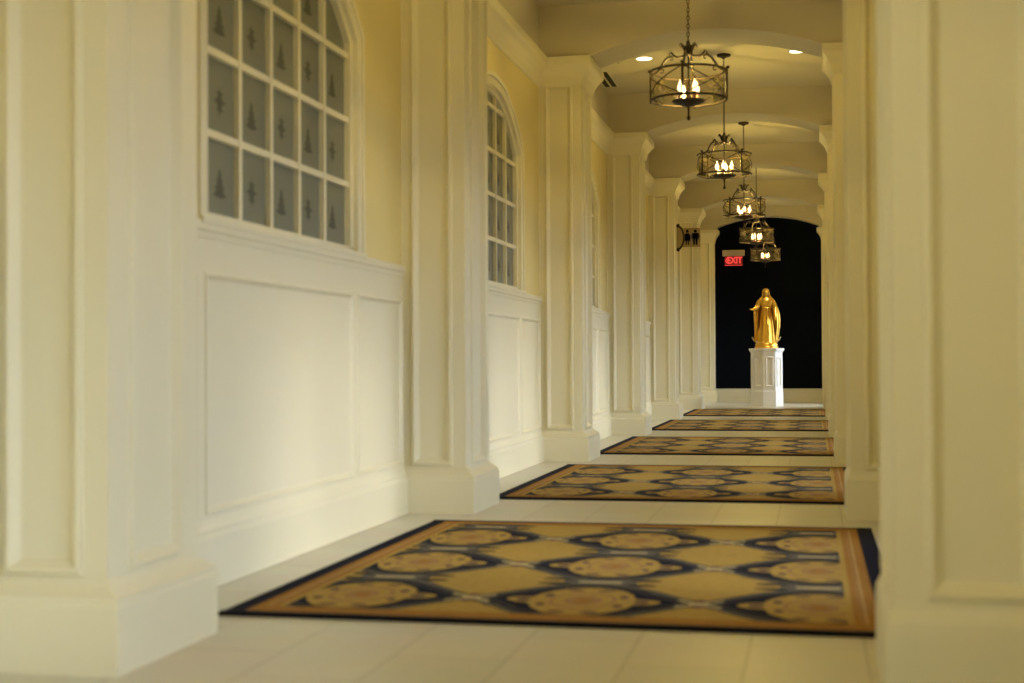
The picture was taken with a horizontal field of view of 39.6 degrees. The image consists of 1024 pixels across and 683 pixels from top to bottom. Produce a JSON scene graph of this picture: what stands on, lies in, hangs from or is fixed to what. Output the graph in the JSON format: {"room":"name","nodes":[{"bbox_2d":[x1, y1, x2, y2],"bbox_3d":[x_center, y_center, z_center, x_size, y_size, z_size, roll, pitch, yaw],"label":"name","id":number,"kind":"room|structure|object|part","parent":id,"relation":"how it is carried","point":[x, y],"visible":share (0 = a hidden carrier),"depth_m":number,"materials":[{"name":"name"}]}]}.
{"room":"house of worship","nodes":[
{"label":"house of worship","id":0,"kind":"room"},
{"bbox_2d":[197,0,650,521],"bbox_3d":[0.179,-0.857,11.628,0.256,3.620,31.635,0,-1,12],"label":"wall","id":1,"kind":"structure","parent":0,"point":[300,347],"depth_m":6.61,"materials":[{"name":"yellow paint"}]},
{"bbox_2d":[197,0,367,258],"bbox_3d":[-0.946,-1.138,5.938,0.110,1.473,1.886,0,-1,12],"label":"window","id":2,"kind":"structure","parent":1,"relation":"in","point":[281,83],"depth_m":5.95,"materials":[{"name":"beige paint"}]},
{"bbox_3d":[-0.943,-0.418,5.929,0.110,0.033,1.880,0,-1,12],"label":"sill","id":3,"kind":"part","parent":2,"relation":"part of","materials":[{"name":"beige paint"}]},
{"bbox_3d":[-0.914,-0.386,5.902,0.036,0.067,3.260,0,-1,12],"label":"chair rail","id":4,"kind":"part","parent":1,"relation":"part of","materials":[{"name":"beige paint"}]},
{"bbox_2d":[198,402,651,585],"bbox_3d":[0.298,0.832,11.572,0.045,0.240,30.385,0,-1,12],"label":"baseboard","id":5,"kind":"structure","parent":1,"relation":"attached to","point":[239,544],"depth_m":6.07,"materials":[{"name":"beige paint"}]},
{"bbox_2d":[487,71,525,294],"bbox_3d":[-0.145,-1.092,9.729,0.110,1.473,1.886,0,-1,12],"label":"window","id":6,"kind":"structure","parent":1,"relation":"in","point":[506,184],"depth_m":10.18,"materials":[{"name":"beige paint"}]},
{"bbox_3d":[-0.163,-1.048,9.732,0.002,1.345,1.670,0,-1,12],"label":"etched glass","id":7,"kind":"part","parent":6,"relation":"part of","materials":[{"name":"grey glass"}]},
{"bbox_3d":[-0.141,-0.372,9.720,0.110,0.033,1.880,0,-1,12],"label":"sill","id":8,"kind":"part","parent":6,"relation":"part of","materials":[{"name":"beige paint"}]},
{"bbox_3d":[-0.113,-0.340,9.693,0.036,0.067,3.260,0,-1,12],"label":"chair rail","id":9,"kind":"part","parent":1,"relation":"part of","materials":[{"name":"beige paint"}]},
{"bbox_2d":[592,168,601,311],"bbox_3d":[0.656,-1.046,13.520,0.110,1.473,1.886,0,-1,12],"label":"window","id":10,"kind":"structure","parent":1,"relation":"in","point":[596,284],"depth_m":14.34,"materials":[{"name":"beige paint"}]},
{"bbox_3d":[0.635,-1.015,13.524,0.065,1.372,1.724,0,-1,12],"label":"sash frame","id":11,"kind":"part","parent":10,"relation":"part of","materials":[{"name":"beige paint"}]},
{"bbox_3d":[0.689,-0.293,13.484,0.036,0.067,3.260,0,-1,12],"label":"chair rail","id":12,"kind":"part","parent":1,"relation":"part of","materials":[{"name":"beige paint"}]},
{"bbox_2d":[487,0,719,241],"bbox_3d":[0.446,-2.146,11.434,0.437,0.230,31.335,0,-1,12],"label":"trim","id":13,"kind":"structure","parent":1,"relation":"attached to","point":[503,30],"depth_m":11.30,"materials":[{"name":"beige paint"}]},
{"bbox_2d":[0,402,880,682],"bbox_3d":[1.590,0.992,11.307,3.180,0.100,31.635,0,-1,12],"label":"floor","id":14,"kind":"structure","parent":0,"point":[243,649],"depth_m":4.01,"materials":[{"name":"beige tile"}]},
{"bbox_2d":[0,0,217,677],"bbox_3d":[-1.139,-0.652,3.970,0.400,3.020,0.620,0,-1,12],"label":"column","id":15,"kind":"structure","parent":14,"relation":"on","point":[103,574],"depth_m":3.74,"materials":[{"name":"beige paint"}]},
{"bbox_2d":[401,0,499,513],"bbox_3d":[-0.337,-0.606,7.760,0.400,3.020,0.620,0,-1,12],"label":"column","id":16,"kind":"structure","parent":14,"relation":"on","point":[448,468],"depth_m":7.53,"materials":[{"name":"beige paint"}]},
{"bbox_2d":[218,520,880,637],"bbox_3d":[0.374,0.865,5.548,2.100,0.014,2.628,0,-1,12],"label":"rug","id":17,"kind":"object","parent":14,"relation":"on","point":[738,579],"visible":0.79,"depth_m":5.08,"materials":[{"name":"carpet"}]},
{"bbox_2d":[538,85,599,461],"bbox_3d":[0.464,-0.559,11.551,0.400,3.020,0.620,0,-1,12],"label":"column","id":18,"kind":"structure","parent":14,"relation":"on","point":[564,111],"depth_m":11.32,"materials":[{"name":"beige paint"}]},
{"bbox_2d":[607,154,651,435],"bbox_3d":[1.266,-0.513,15.342,0.400,3.020,0.620,0,-1,12],"label":"column","id":19,"kind":"structure","parent":14,"relation":"on","point":[626,239],"depth_m":15.11,"materials":[{"name":"beige paint"}]},
{"bbox_2d":[648,195,682,419],"bbox_3d":[2.067,-0.467,19.133,0.400,3.020,0.620,0,-1,12],"label":"column","id":20,"kind":"structure","parent":14,"relation":"on","point":[662,209],"depth_m":18.90,"materials":[{"name":"beige paint"}]},
{"bbox_2d":[676,224,684,251],"bbox_3d":[2.275,-1.402,19.198,0.117,0.380,0.052,0,-1,12],"label":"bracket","id":21,"kind":"object","parent":20,"relation":"attached to","point":[680,232],"visible":1,"depth_m":19.18,"materials":[{"name":"metal"}]},
{"bbox_3d":[2.270,-1.402,19.199,0.095,0.320,0.024,0,-1,12],"label":"half round panel","id":22,"kind":"part","parent":21,"relation":"part of","materials":[{"name":"beige"}]},
{"bbox_2d":[500,464,845,504],"bbox_3d":[1.178,0.910,9.277,2.100,0.014,2.628,0,-1,12],"label":"rug","id":23,"kind":"object","parent":14,"relation":"on","point":[587,482],"visible":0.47,"depth_m":8.96,"materials":[{"name":"carpet"}]},
{"bbox_2d":[678,222,704,409],"bbox_3d":[2.869,-0.421,22.924,0.400,3.020,0.620,0,-1,12],"label":"column","id":24,"kind":"structure","parent":14,"relation":"on","point":[690,396],"depth_m":22.69,"materials":[{"name":"beige paint"}]},
{"bbox_2d":[683,228,700,246],"bbox_3d":[2.854,-1.659,22.673,0.300,0.300,0.040,0,-1,12],"label":"restroom sign","id":25,"kind":"object","parent":24,"relation":"attached to","point":[692,235],"visible":0.88,"depth_m":22.65,"materials":[{"name":"beige"}]},
{"bbox_2d":[700,242,718,402],"bbox_3d":[3.670,-0.374,26.715,0.400,3.020,0.620,0,-1,12],"label":"column","id":26,"kind":"structure","parent":14,"relation":"on","point":[707,249],"depth_m":26.47,"materials":[{"name":"beige paint"}]},
{"bbox_2d":[600,436,833,455],"bbox_3d":[1.993,0.957,13.131,2.100,0.014,2.628,0,-1,12],"label":"rug","id":27,"kind":"object","parent":14,"relation":"on","point":[634,445],"visible":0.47,"depth_m":12.85,"materials":[{"name":"carpet"}]},
{"bbox_2d":[652,420,828,430],"bbox_3d":[2.831,1.006,17.155,2.100,0.014,2.628,0,-1,12],"label":"rug","id":28,"kind":"object","parent":14,"relation":"on","point":[670,425],"visible":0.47,"depth_m":16.88,"materials":[{"name":"carpet"}]},
{"bbox_2d":[683,409,824,416],"bbox_3d":[3.669,1.056,21.168,2.100,0.014,2.628,0,-1,12],"label":"rug","id":29,"kind":"object","parent":14,"relation":"on","point":[696,412],"visible":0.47,"depth_m":20.95,"materials":[{"name":"carpet"}]},
{"bbox_2d":[749,348,783,406],"bbox_3d":[4.334,0.608,24.201,0.560,0.982,0.560,0,-1,0],"label":"pedestal","id":30,"kind":"object","parent":14,"relation":"on","point":[766,363],"visible":1,"depth_m":23.97,"materials":[{"name":"white paint"}]},
{"bbox_2d":[750,288,780,347],"bbox_3d":[4.309,-0.393,24.214,0.519,1.020,0.400,0,-1,12],"label":"statue","id":31,"kind":"object","parent":30,"relation":"on","point":[766,312],"visible":1,"depth_m":24.15,"materials":[{"name":"gold metal"}]},
{"bbox_2d":[821,240,823,402],"bbox_3d":[5.909,-0.392,26.260,0.390,3.020,0.585,0,-1,12],"label":"column","id":32,"kind":"structure","parent":14,"relation":"on","point":[821,240],"depth_m":26.04,"materials":[{"name":"beige paint"}]},
{"bbox_2d":[822,219,825,408],"bbox_3d":[5.108,-0.438,22.469,0.390,3.020,0.585,0,-1,12],"label":"column","id":33,"kind":"structure","parent":14,"relation":"on","point":[823,224],"depth_m":22.25,"materials":[{"name":"beige paint"}]},
{"bbox_2d":[824,191,829,419],"bbox_3d":[4.306,-0.484,18.678,0.390,3.020,0.585,0,-1,12],"label":"column","id":34,"kind":"structure","parent":14,"relation":"on","point":[827,411],"depth_m":18.46,"materials":[{"name":"beige paint"}]},
{"bbox_2d":[827,147,835,436],"bbox_3d":[3.505,-0.530,14.887,0.390,3.020,0.585,0,-1,12],"label":"column","id":35,"kind":"structure","parent":14,"relation":"on","point":[831,419],"depth_m":14.66,"materials":[{"name":"beige paint"}]},
{"bbox_2d":[832,74,846,463],"bbox_3d":[2.703,-0.577,11.096,0.390,3.020,0.585,0,-1,12],"label":"column","id":36,"kind":"structure","parent":14,"relation":"on","point":[837,81],"depth_m":10.86,"materials":[{"name":"beige paint"}]},
{"bbox_2d":[842,0,879,520],"bbox_3d":[1.902,-0.623,7.305,0.390,3.020,0.585,0,-1,12],"label":"column","id":37,"kind":"structure","parent":14,"relation":"on","point":[862,472],"depth_m":7.06,"materials":[{"name":"beige paint"}]},
{"bbox_2d":[875,0,1023,682],"bbox_3d":[1.100,-0.669,3.514,0.390,3.020,0.585,0,-1,12],"label":"column","id":38,"kind":"structure","parent":14,"relation":"on","point":[949,592],"depth_m":3.25,"materials":[{"name":"beige paint"}]},
{"bbox_2d":[534,0,831,207],"bbox_3d":[1.571,-2.728,11.357,3.180,0.100,31.635,0,-1,12],"label":"ceiling","id":39,"kind":"structure","parent":0,"point":[752,66],"depth_m":14.30,"materials":[{"name":"paint"}]},
{"bbox_2d":[601,71,618,86],"bbox_3d":[0.944,-2.632,14.284,0.150,0.008,0.795,0,-1,12],"label":"ceiling vent","id":40,"kind":"object","parent":39,"relation":"in","point":[608,81],"visible":0.67,"depth_m":14.37,"materials":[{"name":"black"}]},
{"bbox_2d":[635,56,652,60],"bbox_3d":[1.235,-2.646,13.294,0.172,0.009,0.172,0,-1,12],"label":"recessed light","id":41,"kind":"object","parent":39,"relation":"in","point":[642,58],"visible":1,"depth_m":13.28,"materials":[{"name":"beige"}]},
{"bbox_2d":[648,0,729,120],"bbox_3d":[1.159,-2.077,9.363,0.507,1.250,0.507,0,-1,-10],"label":"chandelier","id":42,"kind":"object","parent":39,"relation":"hanging from","point":[657,94],"visible":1,"depth_m":9.35,"materials":[{"name":"brown metal"}]},
{"bbox_3d":[1.033,-1.840,9.396,0.234,0.151,0.014,-1,-1,16],"label":"scroll arm","id":43,"kind":"part","parent":42,"relation":"part of","materials":[{"name":"brown metal"}]},
{"bbox_3d":[1.124,-1.842,9.233,0.014,0.151,0.234,-1,-1,16],"label":"scroll arm","id":44,"kind":"part","parent":42,"relation":"part of","materials":[{"name":"brown metal"}]},
{"bbox_3d":[1.160,-1.927,9.361,0.114,0.105,0.131,-1,-1,16],"label":"crown","id":45,"kind":"part","parent":42,"relation":"part of","materials":[{"name":"brown metal"}]},
{"bbox_3d":[1.158,-2.307,9.366,0.017,0.717,0.017,0,-1,-29],"label":"chain","id":46,"kind":"part","parent":42,"relation":"part of","materials":[{"name":"brown metal"}]},
{"bbox_3d":[1.161,-1.724,9.358,0.060,0.320,0.060,-1,-1,16],"label":"rod","id":47,"kind":"part","parent":42,"relation":"part of","materials":[{"name":"brown metal"}]},
{"bbox_3d":[1.197,-1.839,9.487,0.014,0.151,0.234,-1,-1,16],"label":"scroll arm","id":48,"kind":"part","parent":42,"relation":"part of","materials":[{"name":"brown metal"}]},
{"bbox_3d":[1.288,-1.842,9.324,0.234,0.151,0.014,-1,-1,16],"label":"scroll arm","id":49,"kind":"part","parent":42,"relation":"part of","materials":[{"name":"brown metal"}]},
{"bbox_2d":[539,0,842,68],"bbox_3d":[1.570,-2.470,11.343,2.670,0.415,0.535,0,-1,12],"label":"beam","id":50,"kind":"structure","parent":39,"relation":"attached to","point":[611,33],"depth_m":11.19,"materials":[{"name":"beige paint"}]},
{"bbox_2d":[607,85,831,138],"bbox_3d":[2.372,-2.424,15.134,2.670,0.415,0.535,0,-1,12],"label":"beam","id":51,"kind":"structure","parent":39,"relation":"attached to","point":[806,107],"depth_m":14.94,"materials":[{"name":"beige paint"}]},
{"bbox_2d":[697,53,751,188],"bbox_3d":[1.961,-2.033,13.154,0.508,1.246,0.508,-1,-1,40],"label":"chandelier","id":52,"kind":"object","parent":39,"relation":"hanging from","point":[703,167],"visible":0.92,"depth_m":13.14,"materials":[{"name":"brown metal"}]},
{"bbox_3d":[1.846,-1.795,13.086,0.234,0.151,0.014,0,-1,-29],"label":"scroll arm","id":53,"kind":"part","parent":52,"relation":"part of","materials":[{"name":"brown metal"}]},
{"bbox_3d":[1.897,-1.793,13.266,0.014,0.151,0.234,0,-1,-29],"label":"scroll arm","id":54,"kind":"part","parent":52,"relation":"part of","materials":[{"name":"brown metal"}]},
{"bbox_3d":[1.959,-2.261,13.157,0.017,0.717,0.017,0,-1,16],"label":"chain","id":55,"kind":"part","parent":52,"relation":"part of","materials":[{"name":"brown metal"}]},
{"bbox_3d":[1.961,-1.880,13.152,0.131,0.105,0.114,0,-1,-29],"label":"crown","id":56,"kind":"part","parent":52,"relation":"part of","materials":[{"name":"brown metal"}]},
{"bbox_3d":[2.026,-1.796,13.036,0.014,0.151,0.234,0,-1,-29],"label":"scroll arm","id":57,"kind":"part","parent":52,"relation":"part of","materials":[{"name":"brown metal"}]},
{"bbox_3d":[2.077,-1.794,13.216,0.234,0.151,0.014,0,-1,-29],"label":"scroll arm","id":58,"kind":"part","parent":52,"relation":"part of","materials":[{"name":"brown metal"}]},
{"bbox_2d":[649,142,826,181],"bbox_3d":[3.173,-2.378,18.925,2.670,0.415,0.535,0,-1,12],"label":"beam","id":59,"kind":"structure","parent":39,"relation":"attached to","point":[808,158],"depth_m":18.73,"materials":[{"name":"beige paint"}]},
{"bbox_2d":[723,122,765,226],"bbox_3d":[2.762,-1.986,16.945,0.508,1.246,0.508,0,-1,5],"label":"chandelier","id":60,"kind":"object","parent":39,"relation":"hanging from","point":[727,204],"visible":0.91,"depth_m":16.92,"materials":[{"name":"brown metal"}]},
{"bbox_3d":[2.763,-1.834,16.943,0.131,0.105,0.114,0,-1,-40],"label":"crown","id":61,"kind":"part","parent":60,"relation":"part of","materials":[{"name":"brown metal"}]},
{"bbox_2d":[678,179,823,210],"bbox_3d":[3.975,-2.332,22.716,2.670,0.415,0.535,0,-1,12],"label":"beam","id":62,"kind":"structure","parent":39,"relation":"attached to","point":[705,195],"depth_m":22.52,"materials":[{"name":"beige paint"}]},
{"bbox_2d":[739,168,773,250],"bbox_3d":[3.563,-1.940,20.736,0.508,1.246,0.508,0,-1,-33],"label":"chandelier","id":63,"kind":"object","parent":39,"relation":"hanging from","point":[742,233],"visible":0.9,"depth_m":20.72,"materials":[{"name":"brown metal"}]},
{"bbox_2d":[700,205,821,229],"bbox_3d":[4.752,-2.287,26.390,2.670,0.415,0.295,0,-1,12],"label":"beam","id":64,"kind":"structure","parent":39,"relation":"attached to","point":[714,219],"depth_m":26.25,"materials":[{"name":"beige paint"}]},
{"bbox_2d":[749,201,780,267],"bbox_3d":[4.365,-1.892,24.527,0.507,1.250,0.507,0,-1,-41],"label":"chandelier","id":65,"kind":"object","parent":39,"relation":"hanging from","point":[753,253],"visible":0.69,"depth_m":24.52,"materials":[{"name":"brown metal"}]},
{"bbox_2d":[759,252,771,262],"bbox_3d":[4.367,-1.446,24.521,0.220,0.177,0.220,0,-1,12],"label":"candle","id":66,"kind":"object","parent":65,"relation":"on","point":[763,255],"depth_m":24.46,"materials":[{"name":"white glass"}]},
{"bbox_2d":[715,218,821,388],"bbox_3d":[4.807,-0.807,26.597,3.080,3.370,0.230,0,-1,12],"label":"wall","id":67,"kind":"structure","parent":0,"point":[793,281],"depth_m":26.49,"materials":[{"name":"black paint"}]},
{"bbox_2d":[722,250,744,265],"bbox_3d":[4.145,-1.565,26.614,0.410,0.287,0.090,0,-1,12],"label":"exit sign","id":68,"kind":"object","parent":67,"relation":"attached to","point":[732,257],"visible":1,"depth_m":26.59,"materials":[{"name":"red plastic"}]},
{"bbox_3d":[4.146,-1.512,26.613,0.330,0.177,0.020,0,-1,12],"label":"red panel","id":69,"kind":"part","parent":68,"relation":"part of","materials":[{"name":"red plastic"}]},
{"bbox_2d":[716,388,822,401],"bbox_3d":[4.818,0.997,26.582,3.080,0.262,0.212,0,-1,12],"label":"baseboard","id":70,"kind":"structure","parent":67,"relation":"attached to","point":[789,394],"depth_m":26.41,"materials":[{"name":"beige paint"}]},
{"bbox_3d":[2.993,-0.879,11.033,0.232,3.620,31.635,0,-1,12],"label":"wall","id":71,"kind":"structure","parent":0,"visible":0},
{"bbox_2d":[817,42,842,239],"bbox_3d":[2.628,-2.163,10.973,0.462,0.230,31.335,0,-1,12],"label":"trim","id":72,"kind":"structure","parent":71,"relation":"attached to","point":[832,53],"depth_m":11.26,"materials":[{"name":"beige paint"}]}
]}

